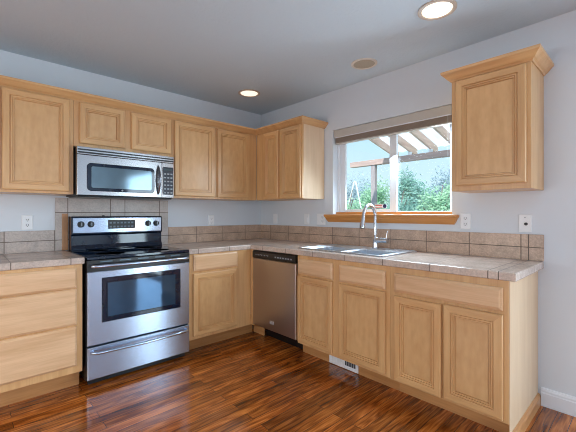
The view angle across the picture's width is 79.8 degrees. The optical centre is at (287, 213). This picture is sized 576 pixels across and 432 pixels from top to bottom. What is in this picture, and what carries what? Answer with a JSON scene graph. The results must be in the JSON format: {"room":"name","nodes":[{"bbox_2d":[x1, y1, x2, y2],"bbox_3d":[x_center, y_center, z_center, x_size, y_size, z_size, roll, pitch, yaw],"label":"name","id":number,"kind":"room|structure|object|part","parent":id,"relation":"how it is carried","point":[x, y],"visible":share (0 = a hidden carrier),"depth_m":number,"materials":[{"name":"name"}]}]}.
{"room":"kitchen","nodes":[
{"label":"kitchen","id":0,"kind":"room"},
{"bbox_2d":[0,50,260,253],"bbox_3d":[-2.285,-0.005,2.571,5.500,2.452,0.150,0,0,-43],"label":"wall","id":1,"kind":"structure","parent":0,"point":[181,212],"depth_m":3.21,"materials":[{"name":"paint"}]},
{"bbox_2d":[21,215,32,229],"bbox_3d":[-2.038,0.069,2.693,0.072,0.116,0.009,0,0,-43],"label":"wall outlet","id":2,"kind":"object","parent":1,"relation":"attached to","point":[26,220],"visible":1,"depth_m":2.69,"materials":[{"name":"white plastic"}]},
{"bbox_2d":[0,230,54,253],"bbox_3d":[-2.193,0.218,2.545,0.789,0.169,0.011,0,0,-43],"label":"tile backsplash","id":3,"kind":"structure","parent":1,"relation":"attached to","point":[11,242],"depth_m":2.68,"materials":[{"name":"beige tile"}]},
{"bbox_2d":[0,86,72,195],"bbox_3d":[-2.054,-0.512,2.446,0.857,0.726,0.343,0,0,-43],"label":"upper cabinet","id":4,"kind":"object","parent":1,"relation":"attached to","point":[36,129],"visible":1,"depth_m":2.46,"materials":[{"name":"brown wood"}]},
{"bbox_3d":[-1.799,-0.513,2.471,0.258,0.556,0.006,0,0,-43],"label":"panel","id":5,"kind":"part","parent":4,"relation":"part of","materials":[{"name":"brown wood"}]},
{"bbox_2d":[55,198,167,250],"bbox_3d":[-1.554,0.086,3.139,0.952,0.434,0.019,0,0,-43],"label":"tile backsplash","id":6,"kind":"structure","parent":1,"relation":"attached to","point":[64,207],"depth_m":3.04,"materials":[{"name":"beige tile"}]},
{"bbox_2d":[73,100,170,156],"bbox_3d":[-1.458,-0.696,3.004,0.775,0.358,0.343,0,0,-43],"label":"upper cabinet","id":7,"kind":"object","parent":1,"relation":"attached to","point":[94,125],"visible":0.85,"depth_m":2.84,"materials":[{"name":"brown wood"}]},
{"bbox_3d":[-1.482,-0.701,2.760,0.333,0.316,0.021,0,0,-43],"label":"door","id":8,"kind":"part","parent":7,"relation":"part of","materials":[{"name":"brown wood"}]},
{"bbox_3d":[-1.486,-0.701,2.764,0.197,0.180,0.006,0,0,-43],"label":"panel","id":9,"kind":"part","parent":7,"relation":"part of","materials":[{"name":"brown wood"}]},
{"bbox_2d":[66,146,173,199],"bbox_3d":[-1.423,-0.320,2.968,0.760,0.381,0.442,0,0,-43],"label":"microwave","id":10,"kind":"object","parent":7,"relation":"attached to","point":[98,173],"visible":0.98,"depth_m":2.80,"materials":[{"name":"metal"}]},
{"bbox_3d":[-1.354,-0.296,2.814,0.650,0.310,0.030,0,0,-43],"label":"door","id":11,"kind":"part","parent":10,"relation":"part of","materials":[{"name":"silver metal"}]},
{"bbox_3d":[-1.432,-0.134,2.978,0.740,0.010,0.322,0,0,-43],"label":"plate","id":12,"kind":"part","parent":10,"relation":"part of","materials":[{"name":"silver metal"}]},
{"bbox_3d":[-1.118,-0.294,2.987,0.024,0.253,0.052,0,0,-43],"label":"handle","id":13,"kind":"part","parent":10,"relation":"part of","materials":[{"name":"metal"}]},
{"bbox_3d":[-1.076,-0.296,3.075,0.108,0.310,0.030,0,0,-43],"label":"control panel","id":14,"kind":"part","parent":10,"relation":"part of","materials":[{"name":"silver metal"}]},
{"bbox_3d":[-1.198,-0.701,3.027,0.348,0.316,0.021,0,0,-43],"label":"door","id":15,"kind":"part","parent":7,"relation":"part of","materials":[{"name":"brown wood"}]},
{"bbox_3d":[-1.201,-0.701,3.031,0.212,0.180,0.006,0,0,-43],"label":"panel","id":16,"kind":"part","parent":7,"relation":"part of","materials":[{"name":"brown wood"}]},
{"bbox_2d":[208,215,213,225],"bbox_3d":[-0.848,0.073,3.808,0.072,0.116,0.009,0,0,-43],"label":"wall outlet","id":17,"kind":"object","parent":1,"relation":"attached to","point":[210,217],"visible":1,"depth_m":3.80,"materials":[{"name":"white plastic"}]},
{"bbox_2d":[171,119,255,200],"bbox_3d":[-0.815,-0.512,3.606,0.984,0.726,0.343,0,0,-43],"label":"upper cabinet","id":18,"kind":"object","parent":1,"relation":"attached to","point":[210,163],"visible":0.87,"depth_m":3.44,"materials":[{"name":"brown wood"}]},
{"bbox_3d":[-0.891,-0.513,3.314,0.420,0.692,0.021,0,0,-43],"label":"door","id":19,"kind":"part","parent":18,"relation":"part of","materials":[{"name":"brown wood"}]},
{"bbox_3d":[-0.894,-0.513,3.318,0.284,0.556,0.006,0,0,-43],"label":"panel","id":20,"kind":"part","parent":18,"relation":"part of","materials":[{"name":"brown wood"}]},
{"bbox_3d":[-0.572,-0.513,3.613,0.390,0.692,0.021,0,0,-43],"label":"door","id":21,"kind":"part","parent":18,"relation":"part of","materials":[{"name":"brown wood"}]},
{"bbox_3d":[-0.576,-0.513,3.617,0.254,0.556,0.006,0,0,-43],"label":"panel","id":22,"kind":"part","parent":18,"relation":"part of","materials":[{"name":"brown wood"}]},
{"bbox_2d":[0,0,575,114],"bbox_3d":[-0.115,-1.306,0.253,5.500,0.150,6.500,0,0,-43],"label":"ceiling","id":23,"kind":"structure","parent":0,"point":[291,52],"depth_m":2.39,"materials":[{"name":"paint"}]},
{"bbox_2d":[238,89,259,96],"bbox_3d":[-0.395,-1.226,3.511,0.220,0.009,0.220,0,0,-43],"label":"recessed light","id":24,"kind":"object","parent":23,"relation":"in","point":[246,92],"visible":1,"depth_m":3.51,"materials":[{"name":"beige"}]},
{"bbox_2d":[351,58,376,69],"bbox_3d":[0.624,-1.226,2.822,0.212,0.009,0.212,0,0,-43],"label":"ceiling speaker","id":25,"kind":"object","parent":23,"relation":"attached to","point":[362,63],"visible":1,"depth_m":2.81},
{"bbox_2d":[354,60,374,68],"bbox_3d":[0.624,-1.227,2.822,0.171,0.005,0.171,0,0,33],"label":"grille","id":26,"kind":"object","parent":25,"relation":"attached to","point":[358,64],"depth_m":2.83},
{"bbox_2d":[418,0,456,20],"bbox_3d":[0.898,-1.226,2.077,0.220,0.009,0.220,0,0,-43],"label":"recessed light","id":27,"kind":"object","parent":23,"relation":"in","point":[435,9],"visible":1,"depth_m":2.07,"materials":[{"name":"beige"}]},
{"bbox_2d":[0,325,575,431],"bbox_3d":[-0.115,1.271,0.253,5.500,0.100,6.500,0,0,-43],"label":"floor","id":28,"kind":"structure","parent":0,"point":[252,381],"depth_m":2.22,"materials":[{"name":"brown wood"}]},
{"bbox_2d":[0,264,81,406],"bbox_3d":[-1.952,0.785,2.332,0.851,0.871,0.648,0,0,-43],"label":"base cabinet","id":29,"kind":"object","parent":28,"relation":"on","point":[41,308],"visible":0.86,"depth_m":2.23,"materials":[{"name":"brown wood"}]},
{"bbox_3d":[-1.740,0.910,2.102,0.785,0.270,0.021,0,0,-43],"label":"drawer","id":30,"kind":"part","parent":29,"relation":"part of","materials":[{"name":"brown wood"}]},
{"bbox_3d":[-1.740,0.640,2.102,0.785,0.244,0.021,0,0,-43],"label":"drawer","id":31,"kind":"part","parent":29,"relation":"part of","materials":[{"name":"brown wood"}]},
{"bbox_3d":[-1.740,0.440,2.102,0.785,0.139,0.021,0,0,-43],"label":"drawer","id":32,"kind":"part","parent":29,"relation":"part of","materials":[{"name":"brown wood"}]},
{"bbox_2d":[0,250,84,270],"bbox_3d":[-1.950,0.326,2.340,0.865,0.045,0.639,0,0,-43],"label":"countertop","id":33,"kind":"structure","parent":29,"relation":"on","point":[15,261],"depth_m":2.33,"materials":[{"name":"tile"}]},
{"bbox_2d":[67,215,188,384],"bbox_3d":[-1.312,0.616,2.863,0.770,1.208,0.713,0,0,-43],"label":"electric range","id":34,"kind":"object","parent":28,"relation":"on","point":[135,287],"visible":0.95,"depth_m":2.66,"materials":[{"name":"silver metal"}]},
{"bbox_3d":[-1.698,0.088,2.830,0.052,0.052,0.029,0,0,-43],"label":"knob","id":35,"kind":"part","parent":34,"relation":"part of","materials":[{"name":"plastic"}]},
{"bbox_3d":[-1.644,0.088,2.881,0.052,0.052,0.029,0,0,-43],"label":"knob","id":36,"kind":"part","parent":34,"relation":"part of","materials":[{"name":"plastic"}]},
{"bbox_2d":[67,245,188,259],"bbox_3d":[-1.335,0.313,2.887,0.766,0.023,0.643,0,0,-43],"label":"cooktop","id":37,"kind":"object","parent":34,"relation":"in","point":[114,252],"depth_m":2.77,"materials":[{"name":"black glass"}]},
{"bbox_3d":[-1.153,1.193,2.693,0.730,0.032,0.020,0,0,-43],"label":"kick plate","id":38,"kind":"part","parent":34,"relation":"part of","materials":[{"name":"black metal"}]},
{"bbox_3d":[-1.122,1.050,2.660,0.762,0.226,0.036,0,0,-43],"label":"storage drawer","id":39,"kind":"part","parent":34,"relation":"part of","materials":[{"name":"silver metal"}]},
{"bbox_3d":[-1.122,0.666,2.660,0.762,0.517,0.036,0,0,-43],"label":"oven door","id":40,"kind":"part","parent":34,"relation":"part of","materials":[{"name":"silver metal"}]},
{"bbox_3d":[-1.094,0.368,2.630,0.729,0.025,0.056,0,0,-43],"label":"door handle","id":41,"kind":"part","parent":34,"relation":"part of","materials":[{"name":"silver metal"}]},
{"bbox_3d":[-1.089,0.973,2.625,0.726,0.026,0.060,0,0,-43],"label":"drawer handle","id":42,"kind":"part","parent":34,"relation":"part of","materials":[{"name":"silver metal"}]},
{"bbox_2d":[188,249,251,349],"bbox_3d":[-0.776,0.785,3.434,0.780,0.871,0.648,0,0,-43],"label":"base cabinet","id":43,"kind":"object","parent":28,"relation":"on","point":[219,282],"visible":0.74,"depth_m":3.15,"materials":[{"name":"brown wood"}]},
{"bbox_3d":[-0.651,0.790,3.121,0.454,0.542,0.021,0,0,-43],"label":"door","id":44,"kind":"part","parent":43,"relation":"part of","materials":[{"name":"brown wood"}]},
{"bbox_3d":[-0.648,0.428,3.124,0.457,0.139,0.021,0,0,-43],"label":"drawer","id":45,"kind":"part","parent":43,"relation":"part of","materials":[{"name":"brown wood"}]},
{"bbox_3d":[-0.655,0.790,3.125,0.318,0.406,0.006,0,0,-43],"label":"panel","id":46,"kind":"part","parent":43,"relation":"part of","materials":[{"name":"brown wood"}]},
{"bbox_2d":[251,249,264,334],"bbox_3d":[-0.340,0.785,3.479,0.141,0.871,0.171,0,0,-43],"label":"cabinet filler","id":47,"kind":"object","parent":28,"relation":"on","point":[256,328],"visible":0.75,"depth_m":3.40,"materials":[{"name":"brown wood"}]},
{"bbox_2d":[253,250,302,348],"bbox_3d":[0.088,0.786,3.348,0.634,0.862,0.598,0,0,-43],"label":"dishwasher","id":48,"kind":"object","parent":28,"relation":"on","point":[275,274],"visible":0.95,"depth_m":3.11,"materials":[{"name":"metal"}]},
{"bbox_3d":[-0.123,0.389,3.150,0.049,0.068,0.598,0,0,-43],"label":"control panel","id":49,"kind":"part","parent":48,"relation":"part of","materials":[{"name":"black plastic"}]},
{"bbox_3d":[-0.033,1.152,3.278,0.015,0.130,0.522,0,0,-43],"label":"kick plate","id":50,"kind":"part","parent":48,"relation":"part of","materials":[{"name":"black plastic"}]},
{"bbox_2d":[297,255,399,390],"bbox_3d":[0.581,0.785,2.835,0.648,0.871,0.933,0,0,-43],"label":"base cabinet","id":51,"kind":"object","parent":28,"relation":"on","point":[343,307],"visible":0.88,"depth_m":2.53,"materials":[{"name":"brown wood"}]},
{"bbox_3d":[0.211,0.796,2.772,0.021,0.554,0.374,0,0,-43],"label":"door","id":52,"kind":"part","parent":51,"relation":"part of","materials":[{"name":"brown wood"}]},
{"bbox_3d":[0.215,0.796,2.775,0.006,0.418,0.238,0,0,-43],"label":"panel","id":53,"kind":"part","parent":51,"relation":"part of","materials":[{"name":"brown wood"}]},
{"bbox_3d":[0.212,0.441,2.771,0.021,0.125,0.377,0,0,-43],"label":"drawer","id":54,"kind":"part","parent":51,"relation":"part of","materials":[{"name":"brown wood"}]},
{"bbox_2d":[329,355,357,373],"bbox_3d":[0.436,1.164,2.723,0.008,0.105,0.285,0,0,-43],"label":"register","id":55,"kind":"object","parent":51,"relation":"attached to","point":[347,365],"visible":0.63,"depth_m":2.72,"materials":[{"name":"white plastic"}]},
{"bbox_2d":[345,361,355,368],"bbox_3d":[0.482,1.163,2.672,0.001,0.052,0.102,0,0,-43],"label":"grille","id":56,"kind":"object","parent":55,"relation":"attached to","point":[348,365],"depth_m":2.68,"materials":[{"name":"white metal"}]},
{"bbox_3d":[0.521,0.798,2.448,0.006,0.414,0.254,0,0,-43],"label":"panel","id":57,"kind":"part","parent":51,"relation":"part of","materials":[{"name":"brown wood"}]},
{"bbox_3d":[0.517,0.444,2.445,0.021,0.123,0.390,0,0,-43],"label":"drawer","id":58,"kind":"part","parent":51,"relation":"part of","materials":[{"name":"brown wood"}]},
{"bbox_3d":[0.517,0.798,2.445,0.021,0.550,0.390,0,0,-43],"label":"door","id":59,"kind":"part","parent":51,"relation":"part of","materials":[{"name":"brown wood"}]},
{"bbox_2d":[390,267,540,431],"bbox_3d":[1.141,0.785,2.237,0.648,0.871,0.704,0,0,-43],"label":"base cabinet","id":60,"kind":"object","parent":28,"relation":"on","point":[464,346],"visible":0.91,"depth_m":1.99,"materials":[{"name":"brown wood"}]},
{"bbox_2d":[162,238,543,281],"bbox_3d":[0.173,0.326,2.797,1.296,0.045,2.874,0,0,-43],"label":"countertop","id":61,"kind":"structure","parent":60,"relation":"on","point":[514,270],"depth_m":2.34,"materials":[{"name":"tile"}]},
{"bbox_2d":[298,244,416,256],"bbox_3d":[0.559,0.387,2.877,0.506,0.190,0.836,0,0,-43],"label":"sink","id":62,"kind":"object","parent":61,"relation":"in","point":[338,248],"visible":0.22,"depth_m":2.90,"materials":[{"name":"metal"}]},
{"bbox_3d":[0.409,0.390,2.993,0.350,0.184,0.346,0,0,-43],"label":"bowl","id":63,"kind":"part","parent":62,"relation":"part of","materials":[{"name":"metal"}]},
{"bbox_3d":[0.665,0.390,2.720,0.350,0.184,0.346,0,0,-43],"label":"bowl","id":64,"kind":"part","parent":62,"relation":"part of","materials":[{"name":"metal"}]},
{"bbox_2d":[359,203,388,248],"bbox_3d":[0.714,0.104,2.871,0.247,0.384,0.149,0,0,-43],"label":"faucet","id":65,"kind":"object","parent":61,"relation":"on","point":[376,239],"visible":1,"depth_m":2.92,"materials":[{"name":"silver metal"}]},
{"bbox_3d":[0.687,0.054,2.906,0.209,0.284,0.029,0,0,-43],"label":"spout","id":66,"kind":"part","parent":65,"relation":"part of","materials":[{"name":"silver metal"}]},
{"bbox_3d":[0.804,0.810,2.147,0.006,0.414,0.170,0,0,-43],"label":"panel","id":67,"kind":"part","parent":60,"relation":"part of","materials":[{"name":"brown wood"}]},
{"bbox_3d":[0.800,0.810,2.143,0.021,0.550,0.306,0,0,-43],"label":"door","id":68,"kind":"part","parent":60,"relation":"part of","materials":[{"name":"brown wood"}]},
{"bbox_3d":[0.908,0.448,2.027,0.021,0.121,0.624,0,0,-43],"label":"drawer","id":69,"kind":"part","parent":60,"relation":"part of","materials":[{"name":"brown wood"}]},
{"bbox_3d":[1.022,0.805,1.914,0.006,0.416,0.170,0,0,-43],"label":"panel","id":70,"kind":"part","parent":60,"relation":"part of","materials":[{"name":"brown wood"}]},
{"bbox_3d":[1.018,0.805,1.910,0.021,0.552,0.306,0,0,-43],"label":"door","id":71,"kind":"part","parent":60,"relation":"part of","materials":[{"name":"brown wood"}]},
{"bbox_3d":[1.378,0.785,2.002,0.623,0.869,0.004,0,0,-43],"label":"panel","id":72,"kind":"part","parent":60,"relation":"part of","materials":[{"name":"brown wood"}]},
{"bbox_3d":[1.384,1.185,1.994,0.627,0.072,0.016,0,0,-43],"label":"moulding","id":73,"kind":"part","parent":60,"relation":"part of","materials":[{"name":"brown wood"}]},
{"bbox_2d":[261,10,575,396],"bbox_3d":[1.837,-0.005,2.082,0.150,2.452,6.200,0,0,-43],"label":"wall","id":74,"kind":"structure","parent":0,"point":[420,86],"depth_m":2.31,"materials":[{"name":"paint"}]},
{"bbox_2d":[273,214,276,223],"bbox_3d":[-0.153,0.059,4.088,0.011,0.116,0.072,0,0,-43],"label":"light switch","id":75,"kind":"object","parent":74,"relation":"attached to","point":[274,215],"visible":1,"depth_m":4.09,"materials":[{"name":"white plastic"}]},
{"bbox_2d":[257,123,323,200],"bbox_3d":[0.003,-0.512,3.675,0.343,0.726,0.714,0,0,-43],"label":"upper cabinet","id":76,"kind":"object","parent":74,"relation":"attached to","point":[290,160],"visible":1,"depth_m":3.47,"materials":[{"name":"brown wood"}]},
{"bbox_2d":[0,75,327,135],"bbox_3d":[-0.927,-0.898,2.768,2.942,0.057,0.767,0,0,-43],"label":"crown molding","id":77,"kind":"structure","parent":76,"relation":"attached to","point":[6,81],"depth_m":2.96,"materials":[{"name":"brown wood"}]},
{"bbox_3d":[-0.181,-0.507,3.636,0.021,0.704,0.240,0,0,-43],"label":"door","id":78,"kind":"part","parent":76,"relation":"part of","materials":[{"name":"brown wood"}]},
{"bbox_3d":[-0.177,-0.507,3.640,0.006,0.568,0.104,0,0,-43],"label":"panel","id":79,"kind":"part","parent":76,"relation":"part of","materials":[{"name":"brown wood"}]},
{"bbox_3d":[-0.099,-0.512,3.579,0.020,0.726,0.714,0,0,-43],"label":"frame","id":80,"kind":"part","parent":76,"relation":"part of","materials":[{"name":"brown wood"}]},
{"bbox_3d":[0.022,-0.507,3.420,0.021,0.704,0.290,0,0,-43],"label":"door","id":81,"kind":"part","parent":76,"relation":"part of","materials":[{"name":"brown wood"}]},
{"bbox_3d":[0.026,-0.507,3.423,0.006,0.568,0.154,0,0,-43],"label":"panel","id":82,"kind":"part","parent":76,"relation":"part of","materials":[{"name":"brown wood"}]},
{"bbox_2d":[304,214,308,223],"bbox_3d":[0.199,0.056,3.713,0.011,0.116,0.072,0,0,-43],"label":"light switch","id":83,"kind":"object","parent":74,"relation":"attached to","point":[306,216],"visible":1,"depth_m":3.71,"materials":[{"name":"white plastic"}]},
{"bbox_2d":[317,214,324,224],"bbox_3d":[0.339,0.056,3.563,0.011,0.116,0.116,0,0,-43],"label":"outlet","id":84,"kind":"object","parent":74,"relation":"attached to","point":[320,217],"visible":1,"depth_m":3.56,"materials":[{"name":"white plastic"}]},
{"bbox_2d":[168,225,543,260],"bbox_3d":[0.209,0.218,2.832,1.199,0.169,2.876,0,0,-43],"label":"tile backsplash","id":85,"kind":"structure","parent":74,"relation":"attached to","point":[497,245],"depth_m":2.96,"materials":[{"name":"beige tile"}]},
{"bbox_2d":[324,124,458,224],"bbox_3d":[0.870,-0.377,3.071,0.191,0.916,1.290,0,0,-43],"label":"window","id":86,"kind":"structure","parent":74,"relation":"in","point":[392,215],"depth_m":3.05,"materials":[{"name":"white plastic"}]},
{"bbox_3d":[0.753,-0.412,3.265,0.025,0.775,0.614,0,0,-43],"label":"sliding sash","id":87,"kind":"part","parent":86,"relation":"part of","materials":[{"name":"white plastic"}]},
{"bbox_2d":[375,204,386,207],"bbox_3d":[0.849,-0.069,3.157,0.002,0.036,0.124,0,0,-43],"label":"window sticker","id":88,"kind":"object","parent":86,"relation":"attached to","point":[376,205],"visible":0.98,"depth_m":3.15,"materials":[{"name":"white paper"}]},
{"bbox_3d":[0.818,0.043,3.022,0.050,0.074,1.290,0,0,-43],"label":"sill","id":89,"kind":"part","parent":86,"relation":"part of","materials":[{"name":"brown wood"}]},
{"bbox_2d":[334,104,451,144],"bbox_3d":[0.872,-0.624,3.054,0.062,0.419,1.145,0,0,-43],"label":"window blind","id":90,"kind":"object","parent":86,"relation":"attached to","point":[439,116],"visible":0.91,"depth_m":2.95,"materials":[{"name":"white plastic"}]},
{"bbox_3d":[0.877,-0.700,3.059,0.048,0.010,1.125,0,0,-43],"label":"rail","id":91,"kind":"part","parent":90,"relation":"part of","materials":[{"name":"beige wood"}]},
{"bbox_2d":[460,213,470,228],"bbox_3d":[1.305,0.055,2.534,0.009,0.116,0.072,0,0,-43],"label":"wall outlet","id":92,"kind":"object","parent":74,"relation":"attached to","point":[465,218],"visible":1,"depth_m":2.53,"materials":[{"name":"white plastic"}]},
{"bbox_2d":[440,43,553,192],"bbox_3d":[1.340,-0.544,2.225,0.374,0.790,0.548,0,0,-43],"label":"upper cabinet","id":93,"kind":"object","parent":74,"relation":"attached to","point":[498,101],"visible":1,"depth_m":2.10,"materials":[{"name":"brown wood"}]},
{"bbox_3d":[1.241,-0.524,2.126,0.006,0.549,0.255,0,0,-43],"label":"panel","id":94,"kind":"part","parent":93,"relation":"part of","materials":[{"name":"brown wood"}]},
{"bbox_3d":[1.237,-0.524,2.123,0.021,0.685,0.391,0,0,-43],"label":"door","id":95,"kind":"part","parent":93,"relation":"part of","materials":[{"name":"brown wood"}]},
{"bbox_3d":[1.249,-0.516,2.140,0.020,0.734,0.442,0,0,-43],"label":"frame","id":96,"kind":"part","parent":93,"relation":"part of","materials":[{"name":"brown wood"}]},
{"bbox_3d":[1.340,-0.907,2.225,0.374,0.064,0.548,0,0,-43],"label":"crown trim","id":97,"kind":"part","parent":93,"relation":"part of","materials":[{"name":"brown wood"}]},
{"bbox_2d":[519,215,531,231],"bbox_3d":[1.557,0.063,2.263,0.011,0.116,0.072,0,0,-43],"label":"jack plate","id":98,"kind":"object","parent":74,"relation":"attached to","point":[525,221],"visible":1,"depth_m":2.26,"materials":[{"name":"white plastic"}]},
{"bbox_2d":[541,387,575,416],"bbox_3d":[1.970,1.163,1.819,0.016,0.115,1.036,0,0,-43],"label":"baseboard","id":99,"kind":"structure","parent":74,"relation":"attached to","point":[555,400],"depth_m":2.13,"materials":[{"name":"white wood"}]},
{"label":"outside","id":100,"kind":"structure","parent":0,"visible":0},
{"bbox_3d":[7.252,1.481,18.251,29.840,0.120,34.000,0,0,-43],"label":"lawn","id":101,"kind":"structure","parent":100,"visible":0},
{"bbox_2d":[347,190,362,208],"bbox_3d":[1.923,0.321,11.107,1.242,2.208,1.927,0,0,-36],"label":"shrub","id":102,"kind":"object","parent":101,"relation":"on","point":[349,206],"visible":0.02,"depth_m":10.90,"materials":[{"name":"green plant"}]},
{"bbox_2d":[349,181,361,207],"bbox_3d":[2.529,0.071,13.375,0.052,2.715,1.590,0,0,-43],"label":"stand","id":103,"kind":"object","parent":101,"relation":"on","point":[354,182],"visible":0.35,"depth_m":13.24,"materials":[{"name":"white plastic"}]},
{"bbox_3d":[2.832,0.091,13.053,0.052,2.672,0.706,0,0,-43],"label":"leg","id":104,"kind":"part","parent":103,"relation":"part of","materials":[{"name":"white plastic"}]},
{"bbox_2d":[347,171,377,207],"bbox_3d":[3.691,-0.518,19.060,2.764,3.886,3.496,0,0,-17],"label":"tree","id":105,"kind":"object","parent":101,"relation":"on","point":[354,192],"visible":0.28,"depth_m":18.62,"materials":[{"name":"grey plant"}]},
{"bbox_2d":[355,175,389,208],"bbox_3d":[3.615,-0.108,14.521,1.667,3.065,1.508,0,0,24],"label":"tree","id":106,"kind":"object","parent":101,"relation":"on","point":[381,196],"visible":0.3,"depth_m":14.31,"materials":[{"name":"green plant"}]},
{"bbox_2d":[379,191,417,210],"bbox_3d":[3.722,0.321,11.507,1.298,2.208,1.628,0,0,-23],"label":"shrub","id":107,"kind":"object","parent":101,"relation":"on","point":[402,207],"visible":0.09,"depth_m":11.28,"materials":[{"name":"green plant"}]},
{"bbox_2d":[386,165,433,210],"bbox_3d":[4.620,-0.220,13.286,1.832,3.290,1.795,0,0,-43],"label":"tree","id":108,"kind":"object","parent":101,"relation":"on","point":[410,192],"visible":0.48,"depth_m":13.06,"materials":[{"name":"green plant"}]},
{"bbox_2d":[413,181,449,210],"bbox_3d":[3.996,0.280,9.038,1.371,2.290,1.415,0,0,5],"label":"shrub","id":109,"kind":"object","parent":101,"relation":"on","point":[441,205],"visible":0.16,"depth_m":8.96,"materials":[{"name":"green plant"}]},
{"bbox_2d":[424,165,449,206],"bbox_3d":[7.187,-0.451,15.281,2.071,3.752,2.525,0,0,-14],"label":"tree","id":110,"kind":"object","parent":101,"relation":"on","point":[447,176],"visible":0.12,"depth_m":15.32,"materials":[{"name":"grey plant"}]},
{"bbox_2d":[435,179,449,209],"bbox_3d":[6.553,-0.056,13.399,1.702,2.962,1.722,0,0,-43],"label":"tree","id":111,"kind":"object","parent":101,"relation":"on","point":[446,179],"visible":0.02,"depth_m":13.50,"materials":[{"name":"green plant"}]},
{"bbox_3d":[2.964,1.368,3.959,4.040,0.095,9.000,0,0,-43],"label":"patio slab","id":112,"kind":"object","parent":101,"relation":"on","visible":0},
{"bbox_2d":[350,125,449,208],"bbox_3d":[2.476,-0.367,4.084,3.380,3.375,6.250,0,0,-43],"label":"patio cover","id":113,"kind":"object","parent":112,"relation":"on","point":[431,139],"visible":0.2,"depth_m":6.20,"materials":[{"name":"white wood"}]},
{"bbox_3d":[1.727,0.173,6.918,0.090,2.294,0.090,0,0,-43],"label":"post","id":114,"kind":"part","parent":113,"relation":"part of","materials":[{"name":"white wood"}]},
{"bbox_3d":[3.495,-1.338,4.737,1.000,0.259,4.910,0,0,-43],"label":"roof panel","id":115,"kind":"part","parent":113,"relation":"part of","materials":[{"name":"white plastic"}]}
]}

